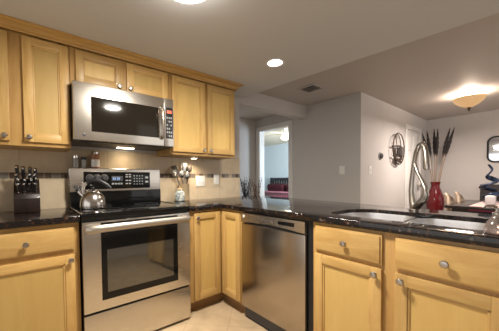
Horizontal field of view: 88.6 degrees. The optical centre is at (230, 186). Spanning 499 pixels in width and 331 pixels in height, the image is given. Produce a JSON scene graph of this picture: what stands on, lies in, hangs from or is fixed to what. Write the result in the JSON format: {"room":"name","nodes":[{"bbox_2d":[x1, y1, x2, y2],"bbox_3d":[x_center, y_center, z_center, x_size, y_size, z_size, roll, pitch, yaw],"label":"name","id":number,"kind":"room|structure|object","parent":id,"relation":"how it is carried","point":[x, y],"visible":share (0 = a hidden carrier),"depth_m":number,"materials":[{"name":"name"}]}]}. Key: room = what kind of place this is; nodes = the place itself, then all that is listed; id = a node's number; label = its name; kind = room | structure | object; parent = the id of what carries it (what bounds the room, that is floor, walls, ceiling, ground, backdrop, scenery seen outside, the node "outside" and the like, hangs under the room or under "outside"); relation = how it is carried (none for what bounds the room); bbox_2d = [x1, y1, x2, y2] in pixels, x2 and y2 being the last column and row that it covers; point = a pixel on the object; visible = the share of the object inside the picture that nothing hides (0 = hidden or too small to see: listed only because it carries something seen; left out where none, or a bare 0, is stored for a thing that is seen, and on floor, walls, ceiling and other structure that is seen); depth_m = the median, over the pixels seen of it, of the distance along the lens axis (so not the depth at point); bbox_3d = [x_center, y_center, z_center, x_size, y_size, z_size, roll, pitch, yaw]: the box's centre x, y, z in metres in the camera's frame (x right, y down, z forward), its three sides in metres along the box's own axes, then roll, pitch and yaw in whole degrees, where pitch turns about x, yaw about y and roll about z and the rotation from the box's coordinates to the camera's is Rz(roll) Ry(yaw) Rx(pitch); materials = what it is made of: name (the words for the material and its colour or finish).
{"room":"kitchen","nodes":[
{"label":"kitchen","id":0,"kind":"room"},
{"bbox_2d":[7,97,239,211],"bbox_3d":[-2.023,0.032,1.634,5.350,2.150,0.120,-2,2,-38],"label":"wall","id":1,"kind":"structure","parent":0,"point":[236,100],"depth_m":3.18,"materials":[{"name":"grey paint"}]},
{"bbox_2d":[0,27,70,151],"bbox_3d":[-1.471,-0.645,1.750,0.603,0.750,0.352,-2,2,-38],"label":"upper cabinet","id":2,"kind":"object","parent":1,"relation":"attached to","point":[35,115],"visible":0.98,"depth_m":1.70,"materials":[{"name":"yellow wood"}]},
{"bbox_2d":[69,46,168,98],"bbox_3d":[-0.935,-0.897,2.164,0.760,0.280,0.352,-2,2,-38],"label":"upper cabinet","id":3,"kind":"object","parent":1,"relation":"attached to","point":[85,66],"visible":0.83,"depth_m":2.01,"materials":[{"name":"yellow wood"}]},
{"bbox_2d":[70,80,173,150],"bbox_3d":[-0.898,-0.542,2.132,0.756,0.418,0.446,-2,2,-38],"label":"microwave","id":4,"kind":"object","parent":3,"relation":"attached to","point":[101,116],"visible":0.99,"depth_m":1.97,"materials":[{"name":"grey metal"}]},
{"bbox_2d":[0,149,239,211],"bbox_3d":[-1.122,-0.077,2.257,3.142,0.485,0.008,-2,2,-38],"label":"backsplash","id":5,"kind":"structure","parent":1,"relation":"attached to","point":[52,167],"depth_m":2.26,"materials":[{"name":"beige tile"}]},
{"bbox_2d":[196,176,204,185],"bbox_3d":[-0.335,-0.062,2.861,0.118,0.118,0.014,-2,2,-38],"label":"switch plate","id":6,"kind":"object","parent":5,"relation":"attached to","point":[200,180],"visible":1,"depth_m":2.86,"materials":[{"name":"white plastic"}]},
{"bbox_2d":[214,174,218,183],"bbox_3d":[-0.166,-0.084,2.995,0.072,0.118,0.008,-2,2,-38],"label":"outlet","id":7,"kind":"object","parent":5,"relation":"attached to","point":[216,176],"visible":1,"depth_m":2.99,"materials":[{"name":"white plastic"}]},
{"bbox_2d":[157,72,234,159],"bbox_3d":[-0.332,-0.681,2.642,0.762,0.750,0.352,-2,2,-38],"label":"upper cabinet","id":8,"kind":"object","parent":1,"relation":"attached to","point":[203,112],"visible":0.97,"depth_m":2.50,"materials":[{"name":"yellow wood"}]},
{"bbox_2d":[0,13,243,90],"bbox_3d":[-0.840,-1.042,2.216,2.194,0.055,0.387,-2,2,-38],"label":"crown molding","id":9,"kind":"structure","parent":8,"relation":"attached to","point":[7,22],"depth_m":1.92,"materials":[{"name":"brown wood"}]},
{"bbox_2d":[154,299,267,330],"bbox_3d":[0.180,1.104,2.800,11.200,0.100,11.200,-2,2,-38],"label":"floor","id":10,"kind":"structure","parent":0,"point":[221,315],"depth_m":2.04,"materials":[{"name":"beige tile"}]},
{"bbox_2d":[0,222,81,330],"bbox_3d":[-1.367,0.664,1.661,0.606,0.873,0.650,-2,2,-38],"label":"base cabinet","id":11,"kind":"object","parent":10,"relation":"on","point":[40,287],"visible":0.97,"depth_m":1.49,"materials":[{"name":"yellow wood"}]},
{"bbox_2d":[0,208,79,229],"bbox_3d":[-1.377,0.206,1.656,0.609,0.040,0.631,-2,2,-38],"label":"countertop","id":12,"kind":"structure","parent":11,"relation":"on","point":[8,220],"depth_m":1.54,"materials":[{"name":"black stone"}]},
{"bbox_2d":[13,179,40,213],"bbox_3d":[-1.461,0.062,1.831,0.145,0.237,0.185,-2,2,-38],"label":"knife block","id":13,"kind":"object","parent":12,"relation":"on","point":[26,202],"visible":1,"depth_m":1.77,"materials":[{"name":"brown wood"}]},
{"bbox_2d":[14,165,18,176],"bbox_3d":[-1.503,-0.092,1.795,0.023,0.120,0.077,-2,2,-38],"label":"knife","id":14,"kind":"object","parent":13,"relation":"in","point":[15,166],"visible":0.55,"depth_m":1.77,"materials":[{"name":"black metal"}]},
{"bbox_2d":[14,173,18,185],"bbox_3d":[-1.488,-0.050,1.774,0.022,0.094,0.064,-2,2,-38],"label":"knife","id":15,"kind":"object","parent":13,"relation":"in","point":[15,174],"visible":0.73,"depth_m":1.76,"materials":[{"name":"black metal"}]},
{"bbox_2d":[17,183,19,193],"bbox_3d":[-1.449,0.012,1.741,0.017,0.074,0.050,-2,2,-38],"label":"steak knife","id":16,"kind":"object","parent":13,"relation":"in","point":[18,184],"visible":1,"depth_m":1.73,"materials":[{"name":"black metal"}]},
{"bbox_2d":[21,166,24,181],"bbox_3d":[-1.477,-0.090,1.817,0.023,0.115,0.075,-2,2,-38],"label":"knife","id":17,"kind":"object","parent":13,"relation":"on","point":[22,167],"visible":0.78,"depth_m":1.80,"materials":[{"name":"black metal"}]},
{"bbox_2d":[22,183,25,192],"bbox_3d":[-1.425,0.011,1.759,0.017,0.074,0.050,-2,2,-38],"label":"steak knife","id":18,"kind":"object","parent":13,"relation":"in","point":[23,184],"visible":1,"depth_m":1.75,"materials":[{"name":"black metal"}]},
{"bbox_2d":[28,183,30,192],"bbox_3d":[-1.401,0.010,1.778,0.017,0.074,0.050,-2,2,-38],"label":"steak knife","id":19,"kind":"object","parent":13,"relation":"in","point":[29,184],"visible":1,"depth_m":1.77,"materials":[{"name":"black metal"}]},
{"bbox_2d":[29,178,32,189],"bbox_3d":[-1.408,-0.019,1.801,0.018,0.085,0.056,-2,2,-38],"label":"steak knife","id":20,"kind":"object","parent":13,"relation":"in","point":[30,179],"visible":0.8,"depth_m":1.79,"materials":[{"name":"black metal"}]},
{"bbox_2d":[68,168,190,330],"bbox_3d":[-0.802,0.465,2.047,0.761,1.238,0.728,-2,2,-38],"label":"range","id":21,"kind":"object","parent":10,"relation":"on","point":[135,250],"visible":0.94,"depth_m":1.83,"materials":[{"name":"silver metal"}]},
{"bbox_2d":[73,155,78,167],"bbox_3d":[-1.266,-0.204,2.086,0.042,0.105,0.042,-2,2,-38],"label":"salt shaker","id":22,"kind":"object","parent":21,"relation":"on","point":[75,157],"visible":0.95,"depth_m":2.07,"materials":[{"name":"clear glass"}]},
{"bbox_2d":[81,157,86,167],"bbox_3d":[-1.221,-0.199,2.121,0.040,0.092,0.040,-2,2,-38],"label":"pepper shaker","id":23,"kind":"object","parent":21,"relation":"on","point":[83,159],"visible":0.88,"depth_m":2.10,"materials":[{"name":"clear glass"}]},
{"bbox_2d":[75,179,111,209],"bbox_3d":[-1.020,0.052,1.896,0.194,0.221,0.188,1,2,34],"label":"kettle","id":24,"kind":"object","parent":21,"relation":"on","point":[92,199],"visible":1,"depth_m":1.84,"materials":[{"name":"silver metal"}]},
{"bbox_2d":[91,152,99,167],"bbox_3d":[-1.152,-0.225,2.172,0.068,0.139,0.068,-2,2,-38],"label":"spice jar","id":25,"kind":"object","parent":21,"relation":"on","point":[95,156],"visible":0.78,"depth_m":2.14,"materials":[{"name":"brown glass"}]},
{"bbox_2d":[70,201,189,217],"bbox_3d":[-0.802,0.170,2.037,0.758,0.028,0.578,-2,2,-38],"label":"cooktop","id":26,"kind":"object","parent":21,"relation":"in","point":[114,209],"depth_m":1.90,"materials":[{"name":"black glass"}]},
{"bbox_2d":[188,209,244,310],"bbox_3d":[-0.077,0.628,2.510,0.930,0.873,0.902,-2,2,-38],"label":"base cabinet","id":27,"kind":"object","parent":10,"relation":"on","point":[215,234],"visible":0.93,"depth_m":2.20,"materials":[{"name":"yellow wood"}]},
{"bbox_2d":[164,195,498,247],"bbox_3d":[0.561,0.176,2.056,1.400,0.040,2.530,-2,2,-38],"label":"countertop","id":28,"kind":"structure","parent":27,"relation":"on","point":[319,211],"depth_m":1.60,"materials":[{"name":"black stone"}]},
{"bbox_2d":[175,186,184,201],"bbox_3d":[-0.516,0.074,2.595,0.102,0.153,0.102,-2,2,-38],"label":"ginger jar","id":29,"kind":"object","parent":28,"relation":"on","point":[179,194],"visible":0.98,"depth_m":2.56,"materials":[{"name":"beige ceramic"}]},
{"bbox_2d":[178,184,188,200],"bbox_3d":[-0.487,0.060,2.668,0.118,0.176,0.118,-2,2,-38],"label":"utensil crock","id":30,"kind":"object","parent":28,"relation":"on","point":[185,187],"visible":0.64,"depth_m":2.62,"materials":[{"name":"beige ceramic"}]},
{"bbox_2d":[171,169,179,185],"bbox_3d":[-0.537,-0.023,2.613,0.150,0.309,0.054,-2,2,-38],"label":"ladle","id":31,"kind":"object","parent":30,"relation":"in","point":[174,172],"visible":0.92,"depth_m":2.60,"materials":[{"name":"silver metal"}]},
{"bbox_2d":[179,171,183,183],"bbox_3d":[-0.497,-0.016,2.630,0.030,0.292,0.078,0,2,31],"label":"serving spoon","id":32,"kind":"object","parent":30,"relation":"in","point":[181,174],"visible":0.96,"depth_m":2.61,"materials":[{"name":"silver metal"}]},
{"bbox_2d":[183,163,187,183],"bbox_3d":[-0.473,-0.061,2.694,0.070,0.376,0.037,-2,2,-38],"label":"slotted turner","id":33,"kind":"object","parent":30,"relation":"in","point":[185,165],"visible":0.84,"depth_m":2.70,"materials":[{"name":"silver metal"}]},
{"bbox_2d":[185,172,189,183],"bbox_3d":[-0.457,-0.011,2.660,0.066,0.278,0.033,-1,2,-12],"label":"spoon","id":34,"kind":"object","parent":30,"relation":"in","point":[187,175],"visible":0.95,"depth_m":2.65,"materials":[{"name":"silver metal"}]},
{"bbox_2d":[187,165,191,182],"bbox_3d":[-0.453,-0.050,2.702,0.110,0.355,0.026,-2,2,-38],"label":"spoon","id":35,"kind":"object","parent":30,"relation":"in","point":[189,169],"visible":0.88,"depth_m":2.70,"materials":[{"name":"grey metal"}]},
{"bbox_2d":[338,212,484,229],"bbox_3d":[0.994,0.292,1.461,0.460,0.198,0.752,-2,2,-38],"label":"sink","id":36,"kind":"object","parent":28,"relation":"in","point":[402,218],"visible":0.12,"depth_m":1.51,"materials":[{"name":"silver metal"}]},
{"bbox_2d":[408,141,430,210],"bbox_3d":[1.237,-0.064,1.665,0.073,0.456,0.172,-1,2,-9],"label":"faucet","id":37,"kind":"object","parent":28,"relation":"on","point":[415,205],"visible":1,"depth_m":1.66,"materials":[{"name":"grey metal"}]},
{"bbox_2d":[426,182,444,210],"bbox_3d":[3.839,0.437,4.784,0.282,1.050,0.282,-2,2,-38],"label":"vase","id":38,"kind":"object","parent":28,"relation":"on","point":[436,201],"visible":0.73,"depth_m":4.69,"materials":[{"name":"red ceramic"}]},
{"bbox_2d":[426,131,433,181],"bbox_3d":[3.764,-0.508,4.798,0.131,1.101,0.027,0,2,31],"label":"feather","id":39,"kind":"object","parent":38,"relation":"in","point":[428,139],"visible":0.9,"depth_m":4.79,"materials":[{"name":"brown"}]},
{"bbox_2d":[432,130,435,181],"bbox_3d":[3.842,-0.523,4.794,0.041,1.131,0.080,0,2,4],"label":"feather","id":40,"kind":"object","parent":38,"relation":"in","point":[434,136],"visible":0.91,"depth_m":4.79,"materials":[{"name":"brown"}]},
{"bbox_2d":[435,129,438,181],"bbox_3d":[3.833,-0.511,4.732,0.028,1.110,0.058,-1,2,-17],"label":"feather","id":41,"kind":"object","parent":38,"relation":"in","point":[437,135],"visible":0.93,"depth_m":4.72,"materials":[{"name":"brown"}]},
{"bbox_2d":[438,129,449,181],"bbox_3d":[3.912,-0.506,4.679,0.178,1.102,0.019,1,2,43],"label":"feather","id":42,"kind":"object","parent":38,"relation":"in","point":[447,136],"visible":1,"depth_m":4.66,"materials":[{"name":"brown"}]},
{"bbox_2d":[439,127,454,181],"bbox_3d":[3.914,-0.504,4.625,0.018,1.102,0.241,-2,2,-31],"label":"feather","id":43,"kind":"object","parent":38,"relation":"in","point":[452,133],"visible":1,"depth_m":4.59,"materials":[{"name":"brown"}]},
{"bbox_2d":[482,205,498,234],"bbox_3d":[1.028,0.126,0.987,0.072,0.112,0.075,-2,2,-38],"label":"soap dispenser","id":44,"kind":"object","parent":28,"relation":"on","point":[491,226],"visible":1,"depth_m":0.98,"materials":[{"name":"silver glass"}]},
{"bbox_2d":[483,215,498,234],"bbox_3d":[1.030,0.146,0.987,0.072,0.072,0.072,-2,2,-38],"label":"bottle","id":45,"kind":"object","parent":44,"relation":"attached to","point":[491,226],"depth_m":0.98,"materials":[{"name":"clear glass"}]},
{"bbox_2d":[241,212,307,330],"bbox_3d":[0.503,0.639,2.002,0.586,0.868,0.605,-2,2,-38],"label":"dishwasher","id":46,"kind":"object","parent":10,"relation":"on","point":[274,249],"visible":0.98,"depth_m":1.78,"materials":[{"name":"grey metal"}]},
{"bbox_2d":[264,178,287,197],"bbox_3d":[1.185,0.313,7.701,2.005,1.180,1.710,-2,2,-38],"label":"bed","id":47,"kind":"object","parent":10,"relation":"on","point":[267,193],"visible":0.2,"depth_m":8.00,"materials":[{"name":"red fabric"}]},
{"bbox_2d":[264,192,287,197],"bbox_3d":[0.995,0.429,7.555,1.520,0.440,1.600,-2,2,-38],"label":"quilt","id":48,"kind":"object","parent":47,"relation":"on","point":[274,194],"depth_m":7.08,"materials":[{"name":"pink fabric"}]},
{"bbox_2d":[267,183,286,191],"bbox_3d":[1.556,0.072,8.495,0.315,0.362,0.700,-2,2,-38],"label":"pillow","id":49,"kind":"object","parent":47,"relation":"on","point":[273,186],"visible":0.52,"depth_m":8.33,"materials":[{"name":"red fabric"}]},
{"bbox_2d":[308,221,312,330],"bbox_3d":[0.511,0.648,1.595,0.022,0.873,0.038,-2,2,-38],"label":"strip","id":50,"kind":"object","parent":10,"relation":"on","point":[310,224],"visible":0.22,"depth_m":1.59,"materials":[{"name":"black plastic"}]},
{"bbox_2d":[313,215,498,330],"bbox_3d":[0.985,0.650,1.398,0.634,0.873,0.854,-2,2,-38],"label":"base cabinet","id":51,"kind":"object","parent":10,"relation":"on","point":[364,279],"visible":0.98,"depth_m":1.18,"materials":[{"name":"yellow wood"}]},
{"bbox_2d":[444,193,455,210],"bbox_3d":[3.349,0.549,3.630,0.420,0.903,0.485,-2,2,-38],"label":"dining chair","id":52,"kind":"object","parent":10,"relation":"on","point":[448,198],"visible":0.18,"depth_m":3.76,"materials":[{"name":"beige fabric"}]},
{"bbox_2d":[454,192,464,201],"bbox_3d":[3.771,0.536,3.935,0.420,0.903,0.485,-2,2,-38],"label":"dining chair","id":53,"kind":"object","parent":10,"relation":"on","point":[458,197],"visible":0.15,"depth_m":4.05,"materials":[{"name":"beige fabric"}]},
{"bbox_2d":[444,200,498,213],"bbox_3d":[3.794,0.623,3.552,1.380,0.750,1.000,-2,2,-38],"label":"dining table","id":54,"kind":"object","parent":10,"relation":"on","point":[462,206],"visible":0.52,"depth_m":3.43,"materials":[{"name":"brown wood"}]},
{"bbox_2d":[468,201,498,211],"bbox_3d":[3.732,0.275,3.499,1.204,0.059,0.505,-2,2,-38],"label":"table runner","id":55,"kind":"object","parent":54,"relation":"on","point":[480,204],"visible":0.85,"depth_m":3.35,"materials":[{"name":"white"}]},
{"bbox_2d":[478,164,498,201],"bbox_3d":[3.842,-0.047,3.784,0.238,0.566,0.228,-2,2,-38],"label":"sculpture","id":56,"kind":"object","parent":55,"relation":"on","point":[495,192],"visible":0.78,"depth_m":3.77,"materials":[{"name":"blue metal"}]},
{"bbox_2d":[485,195,495,204],"bbox_3d":[3.583,0.184,3.511,0.100,0.123,0.100,-2,2,-38],"label":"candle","id":57,"kind":"object","parent":55,"relation":"on","point":[489,199],"visible":1,"depth_m":3.48,"materials":[{"name":"white wax"}]},
{"bbox_2d":[480,184,498,200],"bbox_3d":[4.390,0.472,4.232,0.485,1.003,0.420,-2,2,-38],"label":"dining chair","id":58,"kind":"object","parent":10,"relation":"on","point":[482,192],"visible":0.09,"depth_m":4.43,"materials":[{"name":"black leather"}]},
{"bbox_3d":[0.280,0.690,4.471,0.170,0.630,0.170,-2,2,-38],"label":"floor vase","id":59,"kind":"object","parent":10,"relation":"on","visible":0},
{"bbox_2d":[240,176,251,195],"bbox_3d":[0.274,0.150,4.461,0.156,0.670,0.260,0,2,21],"label":"bunch","id":60,"kind":"object","parent":59,"relation":"in","point":[245,189],"visible":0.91,"depth_m":4.42,"materials":[{"name":"black"}]},
{"bbox_3d":[0.481,0.681,4.717,0.170,0.630,0.170,-2,2,-38],"label":"floor vase","id":61,"kind":"object","parent":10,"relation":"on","visible":0},
{"bbox_2d":[252,177,261,194],"bbox_3d":[0.464,0.150,4.719,0.149,0.652,0.219,1,2,40],"label":"bunch","id":62,"kind":"object","parent":61,"relation":"in","point":[255,189],"visible":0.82,"depth_m":4.72,"materials":[{"name":"brown"}]},
{"bbox_2d":[239,117,255,195],"bbox_3d":[-1.050,-0.109,3.882,3.860,2.285,0.120,-2,2,-38],"label":"wall","id":63,"kind":"structure","parent":0,"point":[247,127],"depth_m":4.88,"materials":[{"name":"grey paint"}]},
{"bbox_2d":[0,0,498,98],"bbox_3d":[-0.382,-1.139,-0.281,5.630,0.270,5.120,-2,2,-38],"label":"ceiling","id":64,"kind":"structure","parent":0,"point":[231,40],"depth_m":1.70,"materials":[{"name":"grey paint"}]},
{"bbox_2d":[176,0,203,2],"bbox_3d":[-0.213,-1.003,1.245,0.336,0.091,0.336,-2,2,-38],"label":"dome light","id":65,"kind":"object","parent":64,"relation":"attached to","point":[182,1],"visible":1,"depth_m":1.35,"materials":[{"name":"white glass"}]},
{"bbox_2d":[265,58,284,67],"bbox_3d":[0.389,-1.078,2.224,0.168,0.008,0.168,-2,2,-38],"label":"recessed light","id":66,"kind":"object","parent":64,"relation":"in","point":[275,62],"visible":1,"depth_m":2.21,"materials":[{"name":"white plastic"}]},
{"bbox_2d":[239,93,306,119],"bbox_3d":[0.627,-1.165,3.686,1.410,0.193,0.120,-2,2,-38],"label":"beam","id":67,"kind":"structure","parent":0,"point":[257,101],"depth_m":3.62,"materials":[{"name":"grey paint"}]},
{"bbox_2d":[264,143,287,190],"bbox_3d":[2.599,-0.270,7.685,0.100,2.320,5.450,-2,2,-38],"label":"wall","id":68,"kind":"structure","parent":0,"point":[275,156],"depth_m":8.89,"materials":[{"name":"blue paint"}]},
{"bbox_2d":[256,92,364,203],"bbox_3d":[1.140,-0.142,4.314,0.120,2.285,2.140,-2,2,-38],"label":"wall","id":69,"kind":"structure","parent":0,"point":[332,135],"depth_m":3.77,"materials":[{"name":"grey paint"}]},
{"bbox_2d":[256,120,291,197],"bbox_3d":[0.828,-0.070,4.704,0.143,2.125,0.865,-2,2,-38],"label":"door frame","id":70,"kind":"structure","parent":69,"relation":"attached to","point":[260,131],"depth_m":4.89,"materials":[{"name":"white paint"}]},
{"bbox_2d":[339,166,344,173],"bbox_3d":[1.585,-0.234,3.632,0.014,0.120,0.080,-2,2,-38],"label":"switch plate","id":71,"kind":"object","parent":69,"relation":"attached to","point":[341,168],"visible":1,"depth_m":3.63,"materials":[{"name":"white plastic"}]},
{"bbox_2d":[239,13,498,145],"bbox_3d":[1.105,-1.337,3.791,7.200,0.135,9.700,-2,2,-38],"label":"ceiling","id":72,"kind":"structure","parent":0,"point":[422,77],"depth_m":2.94,"materials":[{"name":"grey paint"}]},
{"bbox_2d":[264,128,287,139],"bbox_3d":[1.253,-1.233,6.010,1.166,0.272,1.158,-2,2,-38],"label":"ceiling fan","id":73,"kind":"object","parent":72,"relation":"hanging from","point":[284,134],"visible":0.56,"depth_m":5.95,"materials":[{"name":"white plastic"}]},
{"bbox_2d":[297,83,324,93],"bbox_3d":[1.025,-1.245,3.247,0.250,0.014,0.250,-2,2,-38],"label":"ceiling vent","id":74,"kind":"object","parent":72,"relation":"in","point":[313,87],"visible":1,"depth_m":3.25,"materials":[{"name":"grey metal"}]},
{"bbox_2d":[452,92,486,110],"bbox_3d":[3.279,-1.156,3.504,0.352,0.250,0.352,-2,2,-38],"label":"lamp","id":75,"kind":"object","parent":72,"relation":"attached to","point":[468,100],"visible":1,"depth_m":3.43,"materials":[{"name":"beige glass"}]},
{"bbox_2d":[364,94,426,208],"bbox_3d":[2.886,-0.160,4.387,2.720,2.285,0.100,-2,2,-38],"label":"wall","id":76,"kind":"structure","parent":0,"point":[385,185],"depth_m":3.94,"materials":[{"name":"grey paint"}]},
{"bbox_2d":[378,152,382,159],"bbox_3d":[2.240,-0.455,3.788,0.116,0.116,0.034,-2,2,-38],"label":"thermostat","id":77,"kind":"object","parent":76,"relation":"attached to","point":[380,155],"visible":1,"depth_m":3.77,"materials":[{"name":"grey plastic"}]},
{"bbox_2d":[392,133,404,164],"bbox_3d":[2.724,-0.608,4.106,0.498,0.518,0.128,-2,2,-38],"label":"wall sconce","id":78,"kind":"object","parent":76,"relation":"attached to","point":[400,152],"visible":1,"depth_m":4.07,"materials":[{"name":"brown metal"}]},
{"bbox_2d":[397,147,403,156],"bbox_3d":[2.733,-0.555,4.096,0.100,0.145,0.100,-2,2,-38],"label":"candle","id":79,"kind":"object","parent":78,"relation":"on","point":[400,150],"depth_m":4.06,"materials":[{"name":"grey glass"}]},
{"bbox_2d":[404,124,421,207],"bbox_3d":[3.357,-0.060,4.682,0.820,2.060,0.018,-2,2,-38],"label":"door frame","id":80,"kind":"structure","parent":76,"relation":"attached to","point":[407,126],"depth_m":4.45,"materials":[{"name":"white paint"}]},
{"bbox_2d":[407,129,421,207],"bbox_3d":[3.355,-0.030,4.686,0.670,1.990,0.112,-2,2,-38],"label":"door","id":81,"kind":"structure","parent":76,"relation":"in","point":[412,135],"depth_m":4.62,"materials":[{"name":"white paint"}]},
{"bbox_2d":[426,110,498,210],"bbox_3d":[5.327,-0.160,3.599,0.150,2.285,4.150,-2,2,-38],"label":"wall","id":82,"kind":"structure","parent":0,"point":[465,167],"depth_m":4.71,"materials":[{"name":"grey paint"}]},
{"bbox_2d":[487,136,498,162],"bbox_3d":[4.672,-0.663,4.270,0.028,0.502,0.538,-2,2,-38],"label":"wall mirror","id":83,"kind":"object","parent":82,"relation":"attached to","point":[493,142],"visible":1,"depth_m":4.42,"materials":[{"name":"black metal"}]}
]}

